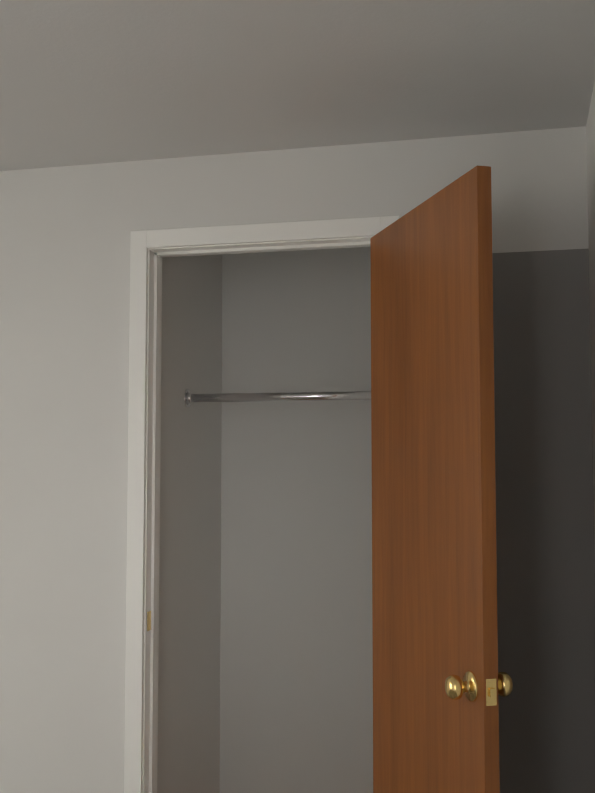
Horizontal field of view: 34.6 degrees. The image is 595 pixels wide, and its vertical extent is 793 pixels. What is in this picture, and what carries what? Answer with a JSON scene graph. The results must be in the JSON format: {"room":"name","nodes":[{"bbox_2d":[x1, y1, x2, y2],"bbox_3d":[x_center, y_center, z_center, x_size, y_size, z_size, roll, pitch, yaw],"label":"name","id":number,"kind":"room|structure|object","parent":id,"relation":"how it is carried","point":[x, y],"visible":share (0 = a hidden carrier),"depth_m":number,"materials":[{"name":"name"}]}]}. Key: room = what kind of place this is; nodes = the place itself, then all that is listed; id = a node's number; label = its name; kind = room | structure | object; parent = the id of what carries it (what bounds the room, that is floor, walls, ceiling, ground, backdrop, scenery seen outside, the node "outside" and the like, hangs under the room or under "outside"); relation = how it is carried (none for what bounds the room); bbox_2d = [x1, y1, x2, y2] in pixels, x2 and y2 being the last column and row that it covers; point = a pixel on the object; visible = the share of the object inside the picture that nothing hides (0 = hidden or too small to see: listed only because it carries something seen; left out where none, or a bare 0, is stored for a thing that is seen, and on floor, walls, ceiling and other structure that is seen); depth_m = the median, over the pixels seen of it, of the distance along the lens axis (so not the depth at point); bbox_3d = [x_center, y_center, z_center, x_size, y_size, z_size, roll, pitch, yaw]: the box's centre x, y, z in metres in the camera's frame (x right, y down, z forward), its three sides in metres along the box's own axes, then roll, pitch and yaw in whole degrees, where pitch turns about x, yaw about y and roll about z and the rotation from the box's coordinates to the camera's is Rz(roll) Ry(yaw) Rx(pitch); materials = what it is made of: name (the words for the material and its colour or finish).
{"room":"bedroom","nodes":[
{"label":"bedroom","id":0,"kind":"room"},
{"bbox_2d":[157,254,221,792],"bbox_3d":[-0.454,0.487,3.533,0.100,2.440,0.810,-1,-4,13],"label":"wall","id":1,"kind":"structure","parent":0,"point":[188,760],"depth_m":3.55,"materials":[{"name":"paint"}]},
{"bbox_2d":[184,389,370,406],"bbox_3d":[0.000,0.000,3.443,0.839,0.068,0.068,-1,-4,13],"label":"rail","id":2,"kind":"object","parent":1,"relation":"attached to","point":[190,398],"visible":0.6,"depth_m":3.45,"materials":[{"name":"silver metal"}]},
{"bbox_2d":[220,247,372,792],"bbox_3d":[0.108,0.510,3.867,1.040,2.440,0.100,-1,-4,13],"label":"wall","id":3,"kind":"structure","parent":0,"point":[296,676],"depth_m":3.84,"materials":[{"name":"paint"}]},
{"bbox_2d":[0,126,594,792],"bbox_3d":[-1.146,0.466,3.223,4.106,2.440,0.110,-1,-4,13],"label":"wall","id":4,"kind":"structure","parent":0,"point":[64,312],"depth_m":3.01,"materials":[{"name":"paint"}]},
{"bbox_2d":[124,216,399,792],"bbox_3d":[-0.100,0.567,2.968,0.865,2.205,0.138,-1,-4,13],"label":"trim","id":5,"kind":"structure","parent":4,"relation":"attached to","point":[149,249],"depth_m":3.02,"materials":[{"name":"white wood"}]},
{"bbox_2d":[370,165,512,792],"bbox_3d":[0.329,0.560,2.452,0.155,2.122,0.755,1,-4,-15],"label":"door","id":6,"kind":"structure","parent":4,"relation":"in","point":[441,683],"depth_m":2.36,"materials":[{"name":"brown wood"}]},
{"bbox_2d":[0,0,594,170],"bbox_3d":[-1.474,-0.881,2.112,4.396,0.100,4.414,-1,-4,13],"label":"ceiling","id":7,"kind":"structure","parent":0,"point":[84,82],"depth_m":2.41,"materials":[{"name":"paint"}]},
{"bbox_2d":[586,82,594,532],"bbox_3d":[0.524,0.327,1.143,0.100,2.440,3.404,-1,-4,13],"label":"wall","id":8,"kind":"structure","parent":0,"point":[590,134],"depth_m":2.64,"materials":[{"name":"paint"}]}
]}

